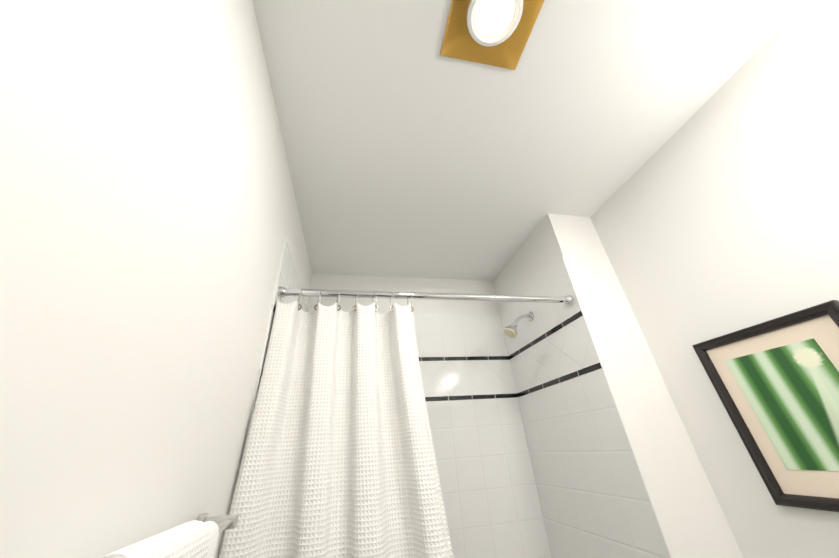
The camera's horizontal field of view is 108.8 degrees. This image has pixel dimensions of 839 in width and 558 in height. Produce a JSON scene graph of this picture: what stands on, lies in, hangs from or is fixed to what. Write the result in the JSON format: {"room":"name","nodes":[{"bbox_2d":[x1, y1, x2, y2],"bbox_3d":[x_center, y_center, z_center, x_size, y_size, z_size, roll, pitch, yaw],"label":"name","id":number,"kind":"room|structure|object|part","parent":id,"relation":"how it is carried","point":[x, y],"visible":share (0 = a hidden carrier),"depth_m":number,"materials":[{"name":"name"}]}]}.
{"room":"bathroom","nodes":[
{"label":"bathroom","id":0,"kind":"room"},
{"bbox_2d":[0,0,311,557],"bbox_3d":[-0.478,0.365,0.343,0.100,2.580,3.050,2,-30,-12],"label":"wall","id":1,"kind":"structure","parent":0,"point":[150,221],"depth_m":0.45,"materials":[{"name":"white paint"}]},
{"bbox_2d":[100,513,238,557],"bbox_3d":[-0.380,0.583,0.320,0.098,0.482,0.686,2,-30,-12],"label":"towel rail","id":2,"kind":"object","parent":1,"relation":"attached to","point":[195,539],"visible":0.98,"depth_m":0.47,"materials":[{"name":"white fabric"}]},
{"bbox_2d":[239,376,260,469],"bbox_3d":[-0.602,1.114,1.080,0.008,1.316,0.810,2,-30,-12],"label":"wall tile","id":3,"kind":"structure","parent":1,"relation":"attached to","point":[255,395],"depth_m":1.01,"materials":[{"name":"white tile"}]},
{"bbox_2d":[259,310,274,368],"bbox_3d":[-0.655,0.422,1.474,0.008,0.230,0.810,2,-30,-12],"label":"wall tiles","id":4,"kind":"structure","parent":1,"relation":"attached to","point":[267,336],"depth_m":1.14,"materials":[{"name":"white tile"}]},
{"bbox_2d":[270,304,275,312],"bbox_3d":[-0.662,0.311,1.537,0.010,0.025,0.810,2,-30,-12],"label":"liner","id":5,"kind":"object","parent":1,"relation":"attached to","point":[273,307],"visible":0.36,"depth_m":1.20,"materials":[{"name":"tile"}]},
{"bbox_2d":[272,239,307,311],"bbox_3d":[-0.675,0.160,1.623,0.008,0.324,0.810,2,-30,-12],"label":"tiled wall","id":6,"kind":"structure","parent":1,"relation":"attached to","point":[287,277],"depth_m":1.40,"materials":[{"name":"white tile"}]},
{"bbox_2d":[278,286,572,304],"bbox_3d":[0.089,0.083,1.422,1.416,0.052,0.052,2,-30,-12],"label":"shower curtain rod","id":7,"kind":"object","parent":6,"relation":"attached to","point":[567,299],"visible":0.9,"depth_m":1.39,"materials":[{"name":"silver metal"}]},
{"bbox_2d":[298,290,301,309],"bbox_3d":[-0.514,0.086,1.281,0.045,0.105,0.027,-25,-36,32],"label":"curtain ring","id":8,"kind":"object","parent":7,"relation":"hanging from","point":[299,304],"depth_m":1.26,"materials":[{"name":"silver metal"}]},
{"bbox_2d":[314,290,320,310],"bbox_3d":[-0.436,0.090,1.298,0.044,0.106,0.028,-23,-35,30],"label":"curtain ring","id":9,"kind":"object","parent":7,"relation":"hanging from","point":[320,290],"depth_m":1.28,"materials":[{"name":"silver metal"}]},
{"bbox_2d":[336,289,340,310],"bbox_3d":[-0.359,0.092,1.313,0.045,0.106,0.027,-25,-36,32],"label":"curtain ring","id":10,"kind":"object","parent":7,"relation":"hanging from","point":[339,289],"depth_m":1.29,"materials":[{"name":"silver metal"}]},
{"bbox_2d":[219,300,452,557],"bbox_3d":[-0.150,0.934,0.804,0.758,1.955,0.197,2,-30,-12],"label":"shower curtain","id":11,"kind":"object","parent":10,"relation":"hanging from","point":[338,459],"visible":0.98,"depth_m":0.99,"materials":[{"name":"white fabric"}]},
{"bbox_2d":[372,290,377,311],"bbox_3d":[-0.202,0.099,1.345,0.044,0.106,0.027,-23,-35,30],"label":"curtain ring","id":12,"kind":"object","parent":7,"relation":"hanging from","point":[376,309],"depth_m":1.33,"materials":[{"name":"silver metal"}]},
{"bbox_2d":[389,291,394,311],"bbox_3d":[-0.125,0.102,1.361,0.044,0.106,0.027,-23,-35,30],"label":"curtain ring","id":13,"kind":"object","parent":7,"relation":"hanging from","point":[390,307],"depth_m":1.34,"materials":[{"name":"silver metal"}]},
{"bbox_2d":[407,291,413,311],"bbox_3d":[-0.044,0.106,1.378,0.031,0.105,0.039,-8,-30,7],"label":"curtain ring","id":14,"kind":"object","parent":7,"relation":"hanging from","point":[412,310],"depth_m":1.36,"materials":[{"name":"silver metal"}]},
{"bbox_2d":[307,273,499,314],"bbox_3d":[0.129,1.134,1.776,1.920,2.580,0.092,2,-30,-12],"label":"wall","id":15,"kind":"structure","parent":0,"point":[375,283],"depth_m":2.27,"materials":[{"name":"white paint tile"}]},
{"bbox_2d":[308,311,508,356],"bbox_3d":[-0.062,0.391,2.110,1.420,0.324,0.008,2,-30,-12],"label":"wall tile","id":16,"kind":"structure","parent":15,"relation":"attached to","point":[457,335],"depth_m":2.17,"materials":[{"name":"white tile"}]},
{"bbox_2d":[419,356,508,360],"bbox_3d":[-0.051,0.541,2.023,1.420,0.025,0.010,2,-30,-12],"label":"liner","id":17,"kind":"object","parent":15,"relation":"attached to","point":[463,358],"visible":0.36,"depth_m":2.09,"materials":[{"name":"black tile"}]},
{"bbox_2d":[419,360,516,396],"bbox_3d":[-0.042,0.652,1.961,1.420,0.230,0.008,2,-30,-12],"label":"wall tile","id":18,"kind":"structure","parent":15,"relation":"attached to","point":[463,377],"depth_m":2.03,"materials":[{"name":"white tile"}]},
{"bbox_2d":[425,393,516,400],"bbox_3d":[-0.034,0.763,1.897,1.420,0.025,0.010,2,-30,-12],"label":"liner","id":19,"kind":"object","parent":15,"relation":"attached to","point":[465,397],"visible":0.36,"depth_m":1.97,"materials":[{"name":"black tile"}]},
{"bbox_2d":[426,397,551,557],"bbox_3d":[0.010,1.345,1.567,1.420,1.316,0.008,2,-30,-12],"label":"wall tiles","id":20,"kind":"structure","parent":15,"relation":"attached to","point":[491,501],"depth_m":1.75,"materials":[{"name":"white tile"}]},
{"bbox_2d":[253,0,807,280],"bbox_3d":[0.326,-0.753,1.181,2.120,0.080,3.250,2,-30,-12],"label":"ceiling","id":21,"kind":"structure","parent":0,"point":[410,151],"depth_m":1.23,"materials":[{"name":"white paint"}]},
{"bbox_2d":[440,0,544,69],"bbox_3d":[0.235,-0.826,0.936,0.280,0.023,0.280,2,-30,-12],"label":"recessed light","id":22,"kind":"object","parent":21,"relation":"in","point":[463,39],"visible":1,"depth_m":0.97,"materials":[{"name":"gold metal"}]},
{"bbox_3d":[0.235,-0.825,0.936,0.128,0.022,0.128,2,-30,-12],"label":"bulb","id":23,"kind":"part","parent":22,"relation":"part of","materials":[{"name":"white glass"}]},
{"bbox_3d":[0.235,-0.828,0.938,0.176,0.016,0.176,2,-30,-12],"label":"trim","id":24,"kind":"part","parent":22,"relation":"part of","materials":[{"name":"white paint"}]},
{"bbox_2d":[493,214,743,557],"bbox_3d":[0.956,0.961,1.583,0.392,2.580,0.910,2,-30,-12],"label":"wall","id":25,"kind":"structure","parent":0,"point":[692,518],"depth_m":1.34,"materials":[{"name":"white paint"}]},
{"bbox_2d":[500,256,582,355],"bbox_3d":[0.715,0.215,1.906,0.008,0.324,0.810,2,-30,-12],"label":"wall tiles","id":26,"kind":"structure","parent":25,"relation":"attached to","point":[554,280],"depth_m":1.79,"materials":[{"name":"white tile"}]},
{"bbox_2d":[504,311,533,337],"bbox_3d":[0.612,0.280,1.862,0.203,0.170,0.081,2,-30,-12],"label":"shower head","id":27,"kind":"object","parent":26,"relation":"attached to","point":[510,331],"visible":1,"depth_m":1.84},
{"bbox_2d":[509,310,584,359],"bbox_3d":[0.726,0.367,1.819,0.010,0.025,0.810,2,-30,-12],"label":"liner","id":28,"kind":"object","parent":25,"relation":"attached to","point":[556,328],"visible":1,"depth_m":1.72,"materials":[{"name":"black tile"}]},
{"bbox_2d":[510,315,601,392],"bbox_3d":[0.735,0.477,1.757,0.008,0.230,0.810,2,-30,-12],"label":"wall tile","id":29,"kind":"structure","parent":25,"relation":"attached to","point":[571,347],"depth_m":1.65,"materials":[{"name":"white tile"}]},
{"bbox_2d":[517,362,603,396],"bbox_3d":[0.743,0.588,1.694,0.010,0.025,0.810,2,-30,-12],"label":"liner","id":30,"kind":"object","parent":25,"relation":"attached to","point":[594,367],"visible":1,"depth_m":1.58,"materials":[{"name":"black tile"}]},
{"bbox_2d":[518,368,672,557],"bbox_3d":[0.788,1.169,1.363,0.008,1.316,0.810,2,-30,-12],"label":"wall tile","id":31,"kind":"structure","parent":25,"relation":"attached to","point":[595,499],"depth_m":1.40,"materials":[{"name":"white tile"}]},
{"bbox_2d":[590,0,838,557],"bbox_3d":[1.392,0.210,0.321,0.100,2.580,2.140,2,-30,-12],"label":"wall","id":32,"kind":"structure","parent":0,"point":[716,214],"depth_m":1.11,"materials":[{"name":"white paint"}]},
{"bbox_2d":[692,300,838,511],"bbox_3d":[1.195,0.400,0.933,0.022,0.534,0.430,2,-30,-12],"label":"picture frame","id":33,"kind":"object","parent":32,"relation":"attached to","point":[775,382],"visible":0.98,"depth_m":0.97,"materials":[{"name":"black wood"}]},
{"bbox_2d":[725,338,838,473],"bbox_3d":[1.197,0.398,0.946,0.002,0.350,0.258,2,-30,-12],"label":"print","id":34,"kind":"object","parent":33,"relation":"attached to","point":[789,388],"depth_m":0.96}
]}

